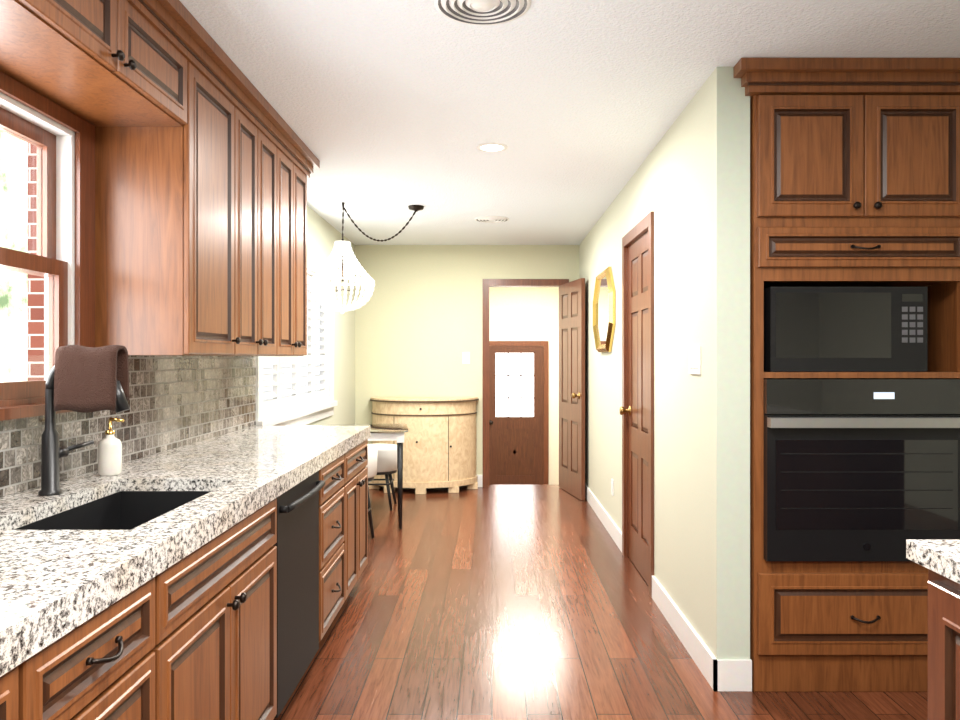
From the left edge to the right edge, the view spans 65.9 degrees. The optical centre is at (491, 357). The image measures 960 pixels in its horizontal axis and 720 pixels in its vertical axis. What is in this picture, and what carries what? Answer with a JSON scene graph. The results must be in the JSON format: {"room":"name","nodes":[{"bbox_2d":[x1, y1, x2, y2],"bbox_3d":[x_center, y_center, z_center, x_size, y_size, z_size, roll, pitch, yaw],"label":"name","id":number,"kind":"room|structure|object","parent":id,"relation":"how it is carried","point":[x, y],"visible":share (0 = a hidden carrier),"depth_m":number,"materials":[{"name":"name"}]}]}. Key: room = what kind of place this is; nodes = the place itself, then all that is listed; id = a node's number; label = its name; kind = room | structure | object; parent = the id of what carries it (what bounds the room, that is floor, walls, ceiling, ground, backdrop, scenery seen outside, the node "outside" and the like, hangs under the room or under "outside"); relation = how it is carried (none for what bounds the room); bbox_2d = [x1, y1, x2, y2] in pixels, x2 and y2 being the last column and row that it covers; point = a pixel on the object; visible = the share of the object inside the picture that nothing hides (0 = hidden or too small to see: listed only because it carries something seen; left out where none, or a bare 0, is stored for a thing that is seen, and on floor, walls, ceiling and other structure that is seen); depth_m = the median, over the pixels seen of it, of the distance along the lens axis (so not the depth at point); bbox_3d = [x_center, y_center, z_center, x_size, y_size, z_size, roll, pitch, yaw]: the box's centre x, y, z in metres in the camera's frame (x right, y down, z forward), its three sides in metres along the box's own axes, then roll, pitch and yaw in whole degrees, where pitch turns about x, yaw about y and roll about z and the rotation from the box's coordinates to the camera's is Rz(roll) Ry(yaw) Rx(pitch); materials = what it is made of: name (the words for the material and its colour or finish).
{"room":"kitchen","nodes":[
{"label":"kitchen","id":0,"kind":"room"},
{"bbox_2d":[254,206,354,425],"bbox_3d":[-1.425,0.080,2.500,0.090,2.440,10.200,0,0,0],"label":"wall","id":1,"kind":"structure","parent":0,"point":[323,235],"depth_m":6.70,"materials":[{"name":"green paint"}]},
{"bbox_2d":[0,71,94,420],"bbox_3d":[-1.400,-0.312,1.950,0.140,0.965,1.200,0,0,0],"label":"kitchen window","id":2,"kind":"structure","parent":1,"relation":"in","point":[62,260],"depth_m":2.39,"materials":[{"name":"brown wood"}]},
{"bbox_2d":[0,0,127,79],"bbox_3d":[-1.212,-0.948,1.837,0.333,0.295,0.476,0,0,0],"label":"upper cabinet","id":3,"kind":"object","parent":1,"relation":"attached to","point":[40,39],"depth_m":1.95,"materials":[{"name":"brown wood"}]},
{"bbox_2d":[17,0,191,127],"bbox_3d":[-1.212,-0.948,2.316,0.333,0.295,0.482,0,0,0],"label":"upper cabinet","id":4,"kind":"object","parent":1,"relation":"attached to","point":[157,91],"depth_m":2.33,"materials":[{"name":"brown wood"}]},
{"bbox_2d":[0,355,255,496],"bbox_3d":[-1.375,0.190,2.275,0.007,0.399,4.050,0,0,0],"label":"backsplash","id":5,"kind":"structure","parent":1,"relation":"attached to","point":[175,401],"depth_m":2.99,"materials":[{"name":"tile"}]},
{"bbox_2d":[95,36,239,355],"bbox_3d":[-1.212,-0.552,2.789,0.333,1.085,0.460,0,0,0],"label":"upper cabinet","id":6,"kind":"object","parent":1,"relation":"attached to","point":[207,161],"depth_m":2.56,"materials":[{"name":"brown wood"}]},
{"bbox_2d":[240,88,279,355],"bbox_3d":[-1.212,-0.552,3.314,0.333,1.085,0.590,0,0,0],"label":"upper cabinet","id":7,"kind":"object","parent":1,"relation":"attached to","point":[259,138],"depth_m":3.32,"materials":[{"name":"brown wood"}]},
{"bbox_2d":[280,132,311,355],"bbox_3d":[-1.212,-0.552,3.904,0.333,1.085,0.590,0,0,0],"label":"upper cabinet","id":8,"kind":"object","parent":1,"relation":"attached to","point":[295,168],"depth_m":3.89,"materials":[{"name":"brown wood"}]},
{"bbox_2d":[255,256,337,425],"bbox_3d":[-1.401,-0.133,5.350,0.133,1.245,2.090,0,0,0],"label":"window shutters","id":9,"kind":"object","parent":1,"relation":"attached to","point":[294,390],"visible":0.44,"depth_m":5.58,"materials":[{"name":"white wood"}]},
{"bbox_2d":[355,245,578,486],"bbox_3d":[1.160,0.080,7.535,5.080,2.440,0.130,0,0,0],"label":"wall","id":10,"kind":"structure","parent":0,"point":[418,323],"depth_m":7.47,"materials":[{"name":"beige paint"}]},
{"bbox_2d":[368,475,481,486],"bbox_3d":[-0.723,1.240,7.463,1.254,0.120,0.014,0,0,0],"label":"baseboard","id":11,"kind":"structure","parent":10,"relation":"attached to","point":[479,481],"depth_m":7.46,"materials":[{"name":"white wood"}]},
{"bbox_2d":[463,352,469,363],"bbox_3d":[-0.260,0.000,7.464,0.075,0.118,0.010,0,0,0],"label":"light switch","id":12,"kind":"object","parent":10,"relation":"attached to","point":[466,357],"visible":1,"depth_m":7.46,"materials":[{"name":"white plastic"}]},
{"bbox_2d":[483,279,568,486],"bbox_3d":[0.340,0.253,7.526,0.870,2.095,0.148,0,0,0],"label":"trim","id":13,"kind":"structure","parent":10,"relation":"attached to","point":[487,283],"depth_m":7.45,"materials":[{"name":"brown wood"}]},
{"bbox_2d":[559,278,584,499],"bbox_3d":[0.759,0.284,7.084,0.175,2.020,0.728,0,0,0],"label":"door","id":14,"kind":"structure","parent":10,"relation":"attached to","point":[572,387],"depth_m":6.99,"materials":[{"name":"brown wood"}]},
{"bbox_2d":[489,287,558,484],"bbox_3d":[0.440,0.330,9.115,2.380,3.060,3.030,0,0,0],"label":"wall","id":15,"kind":"structure","parent":0,"point":[523,313],"depth_m":10.50,"materials":[{"name":"paint"}]},
{"bbox_2d":[489,346,543,484],"bbox_3d":[0.320,0.843,10.433,0.820,2.025,0.106,0,0,0],"label":"door","id":16,"kind":"structure","parent":15,"relation":"in","point":[516,415],"depth_m":10.45,"materials":[{"name":"brown wood"}]},
{"bbox_2d":[489,341,548,484],"bbox_3d":[0.320,0.810,10.482,0.960,2.100,0.029,0,0,0],"label":"door frame","id":17,"kind":"structure","parent":15,"relation":"attached to","point":[545,344],"depth_m":10.47,"materials":[{"name":"brown wood"}]},
{"bbox_2d":[179,0,959,244],"bbox_3d":[1.180,-1.170,2.435,5.300,0.060,10.330,0,0,0],"label":"ceiling","id":18,"kind":"structure","parent":0,"point":[389,112],"depth_m":3.07,"materials":[{"name":"white paint"}]},
{"bbox_2d":[309,202,423,313],"bbox_3d":[-0.917,-0.730,5.400,0.815,0.819,0.468,0,0,0],"label":"pendant chandelier","id":19,"kind":"object","parent":18,"relation":"hanging from","point":[342,251],"visible":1,"depth_m":5.32,"materials":[{"name":"white glass"}]},
{"bbox_2d":[434,0,530,25],"bbox_3d":[-0.030,-1.133,2.370,0.310,0.013,0.310,0,0,0],"label":"ceiling vent","id":20,"kind":"object","parent":18,"relation":"in","point":[483,12],"visible":1,"depth_m":2.41,"materials":[{"name":"white metal"}]},
{"bbox_2d":[475,216,508,222],"bbox_3d":[0.000,-1.133,6.070,0.280,0.013,0.280,0,0,0],"label":"ceiling vent","id":21,"kind":"object","parent":18,"relation":"in","point":[491,219],"visible":0.98,"depth_m":6.03,"materials":[{"name":"white metal"}]},
{"bbox_2d":[476,143,507,151],"bbox_3d":[0.000,-1.137,4.000,0.170,0.006,0.170,0,0,0],"label":"recessed light","id":22,"kind":"object","parent":18,"relation":"in","point":[491,147],"visible":1,"depth_m":4.00,"materials":[{"name":"white plastic"}]},
{"bbox_2d":[273,485,927,719],"bbox_3d":[1.180,1.330,2.435,5.300,0.060,10.330,0,0,0],"label":"floor","id":23,"kind":"structure","parent":0,"point":[513,602],"depth_m":3.47,"materials":[{"name":"brown wood"}]},
{"bbox_2d":[0,646,47,719],"bbox_3d":[-1.040,0.865,0.694,0.671,0.866,0.888,0,0,0],"label":"base cabinet","id":24,"kind":"object","parent":23,"relation":"on","point":[23,689],"depth_m":1.13,"materials":[{"name":"brown wood"}]},
{"bbox_2d":[48,566,171,719],"bbox_3d":[-1.040,0.865,1.343,0.671,0.866,0.491,0,0,0],"label":"base cabinet","id":25,"kind":"object","parent":23,"relation":"on","point":[116,664],"depth_m":1.41,"materials":[{"name":"brown wood"}]},
{"bbox_2d":[172,498,276,719],"bbox_3d":[-1.040,0.865,1.996,0.671,0.866,0.898,0,0,0],"label":"base cabinet","id":26,"kind":"object","parent":23,"relation":"on","point":[192,636],"depth_m":1.99,"materials":[{"name":"brown wood"}]},
{"bbox_2d":[0,426,369,676],"bbox_3d":[-1.039,0.422,2.255,0.678,0.064,4.010,0,0,0],"label":"countertop","id":27,"kind":"structure","parent":26,"relation":"on","point":[55,585],"depth_m":1.82,"materials":[{"name":"stone"}]},
{"bbox_2d":[38,365,129,495],"bbox_3d":[-1.167,0.188,2.164,0.256,0.403,0.149,0,0,0],"label":"faucet","id":28,"kind":"object","parent":27,"relation":"on","point":[52,452],"visible":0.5,"depth_m":2.11,"materials":[{"name":"metal"}]},
{"bbox_2d":[54,345,129,412],"bbox_3d":[-1.145,0.058,2.120,0.172,0.192,0.090,0,0,0],"label":"towel","id":29,"kind":"object","parent":28,"relation":"hanging from","point":[86,379],"visible":0.96,"depth_m":2.08,"materials":[{"name":"brown fabric"}]},
{"bbox_2d":[98,417,123,475],"bbox_3d":[-1.270,0.293,2.470,0.082,0.191,0.072,0,0,0],"label":"soap dispenser","id":30,"kind":"object","parent":27,"relation":"on","point":[109,454],"visible":1,"depth_m":2.44,"materials":[{"name":"ceramic"}]},
{"bbox_2d":[13,491,210,529],"bbox_3d":[-1.010,0.537,2.035,0.404,0.210,0.734,0,0,0],"label":"sink basin","id":31,"kind":"object","parent":27,"relation":"in","point":[124,510],"visible":0.02,"depth_m":2.38,"materials":[{"name":"metal"}]},
{"bbox_2d":[319,465,327,641],"bbox_3d":[-1.040,0.865,2.753,0.671,0.866,0.651,0,0,0],"label":"base cabinet","id":32,"kind":"object","parent":23,"relation":"on","point":[323,473],"depth_m":3.10,"materials":[{"name":"brown wood"}]},
{"bbox_2d":[273,471,324,717],"bbox_3d":[-0.983,0.877,2.750,0.634,0.841,0.584,0,0,0],"label":"dishwasher","id":33,"kind":"object","parent":32,"relation":"in","point":[297,544],"visible":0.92,"depth_m":2.69,"materials":[{"name":"black metal"}]},
{"bbox_2d":[328,449,351,627],"bbox_3d":[-1.040,0.865,3.324,0.671,0.866,0.528,0,0,0],"label":"base cabinet","id":34,"kind":"object","parent":23,"relation":"on","point":[340,469],"depth_m":3.45,"materials":[{"name":"brown wood"}]},
{"bbox_2d":[352,439,367,588],"bbox_3d":[-1.040,0.865,3.889,0.671,0.866,0.683,0,0,0],"label":"base cabinet","id":35,"kind":"object","parent":23,"relation":"on","point":[360,452],"depth_m":3.94,"materials":[{"name":"brown wood"}]},
{"bbox_2d":[325,424,407,528],"bbox_3d":[-1.000,0.924,5.850,0.660,0.748,0.660,0,0,-8],"label":"glass table","id":36,"kind":"object","parent":23,"relation":"on","point":[386,432],"visible":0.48,"depth_m":5.61,"materials":[{"name":"white"}]},
{"bbox_2d":[365,445,377,537],"bbox_3d":[-1.000,0.960,5.200,0.390,0.680,0.390,0,0,0],"label":"chair","id":37,"kind":"object","parent":23,"relation":"on","point":[372,460],"visible":0.21,"depth_m":5.16,"materials":[{"name":"fabric"}]},
{"bbox_2d":[368,444,396,509],"bbox_3d":[-1.000,1.030,6.450,0.390,0.541,0.390,0,0,0],"label":"chair","id":38,"kind":"object","parent":23,"relation":"on","point":[387,460],"visible":0.54,"depth_m":6.32,"materials":[{"name":"fabric"}]},
{"bbox_2d":[369,397,478,493],"bbox_3d":[-0.680,0.847,7.246,1.094,0.903,0.424,0,0,0],"label":"sideboard","id":39,"kind":"object","parent":23,"relation":"on","point":[439,447],"visible":0.94,"depth_m":7.10,"materials":[{"name":"beige paint"}]},
{"bbox_2d":[733,58,959,691],"bbox_3d":[1.403,0.080,3.152,0.915,2.436,0.695,0,0,0],"label":"tall cabinet","id":40,"kind":"object","parent":23,"relation":"on","point":[854,172],"visible":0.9,"depth_m":2.86,"materials":[{"name":"brown wood"}]},
{"bbox_2d":[764,287,927,371],"bbox_3d":[1.392,-0.113,3.092,0.612,0.331,0.416,0,0,0],"label":"microwave","id":41,"kind":"object","parent":40,"relation":"in","point":[845,329],"visible":1,"depth_m":2.88,"materials":[{"name":"black metal"}]},
{"bbox_2d":[764,378,959,560],"bbox_3d":[1.440,0.432,3.103,0.764,0.700,0.595,0,0,0],"label":"wall oven","id":42,"kind":"object","parent":40,"relation":"in","point":[861,469],"visible":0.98,"depth_m":2.84,"materials":[{"name":"black metal"}]},
{"bbox_2d":[906,552,959,719],"bbox_3d":[1.598,0.865,0.480,1.405,0.866,2.160,0,0,0],"label":"kitchen island","id":43,"kind":"object","parent":23,"relation":"on","point":[943,588],"depth_m":1.47,"materials":[{"name":"brown wood"}]},
{"bbox_2d":[906,540,959,579],"bbox_3d":[1.610,0.410,0.480,1.440,0.040,2.220,0,0,0],"label":"island countertop","id":44,"kind":"structure","parent":43,"relation":"on","point":[944,554],"depth_m":1.51,"materials":[{"name":"white stone"}]},
{"bbox_2d":[579,67,716,658],"bbox_3d":[0.945,0.080,5.185,0.130,2.440,4.570,0,0,0],"label":"wall","id":45,"kind":"structure","parent":0,"point":[672,183],"depth_m":3.53,"materials":[{"name":"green paint"}]},
{"bbox_2d":[585,483,621,551],"bbox_3d":[0.860,1.240,6.188,0.040,0.120,2.564,0,0,0],"label":"baseboard","id":46,"kind":"structure","parent":45,"relation":"attached to","point":[616,534],"depth_m":5.70,"materials":[{"name":"white wood"}]},
{"bbox_2d":[593,267,615,351],"bbox_3d":[0.857,-0.360,5.710,0.043,0.630,0.900,0,0,0],"label":"mirror","id":47,"kind":"object","parent":45,"relation":"attached to","point":[604,309],"visible":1,"depth_m":5.64,"materials":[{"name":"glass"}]},
{"bbox_2d":[611,479,613,495],"bbox_3d":[0.874,0.940,5.380,0.010,0.115,0.072,0,0,0],"label":"outlet","id":48,"kind":"object","parent":45,"relation":"attached to","point":[612,487],"visible":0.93,"depth_m":5.36,"materials":[{"name":"white plastic"}]},
{"bbox_2d":[619,231,647,583],"bbox_3d":[0.874,0.284,4.459,0.103,2.020,0.756,0,0,0],"label":"door","id":49,"kind":"structure","parent":45,"relation":"attached to","point":[637,410],"depth_m":4.50,"materials":[{"name":"brown wood"}]},
{"bbox_2d":[622,211,653,597],"bbox_3d":[0.936,0.253,4.460,0.148,2.095,0.890,0,0,0],"label":"door frame","id":50,"kind":"structure","parent":45,"relation":"attached to","point":[645,224],"depth_m":4.08,"materials":[{"name":"brown wood"}]},
{"bbox_2d":[652,576,725,690],"bbox_3d":[0.883,1.240,3.450,0.034,0.120,1.128,0,0,0],"label":"baseboard","id":51,"kind":"structure","parent":45,"relation":"attached to","point":[714,670],"depth_m":3.21,"materials":[{"name":"white wood"}]},
{"bbox_2d":[689,346,700,373],"bbox_3d":[0.874,0.010,3.200,0.010,0.118,0.165,0,0,0],"label":"light switch","id":52,"kind":"object","parent":45,"relation":"attached to","point":[694,360],"visible":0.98,"depth_m":3.17,"materials":[{"name":"white plastic"}]},
{"bbox_2d":[717,67,749,659],"bbox_3d":[0.945,0.020,2.898,0.130,2.320,0.004,0,0,0],"label":"wall","id":53,"kind":"structure","parent":0,"point":[733,371],"depth_m":2.90,"materials":[{"name":"paint"}]},
{"label":"outside","id":54,"kind":"structure","parent":0,"visible":0},
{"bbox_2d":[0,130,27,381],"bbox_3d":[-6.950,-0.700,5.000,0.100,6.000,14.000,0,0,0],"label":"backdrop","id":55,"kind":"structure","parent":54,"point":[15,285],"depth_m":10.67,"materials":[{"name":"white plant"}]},
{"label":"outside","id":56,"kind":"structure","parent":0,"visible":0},
{"bbox_2d":[28,143,43,380],"bbox_3d":[-2.445,-0.050,4.030,0.130,3.700,0.060,0,0,0],"label":"brick","id":57,"kind":"object","parent":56,"point":[40,311],"depth_m":4.00,"materials":[{"name":"red brick"}]}
]}

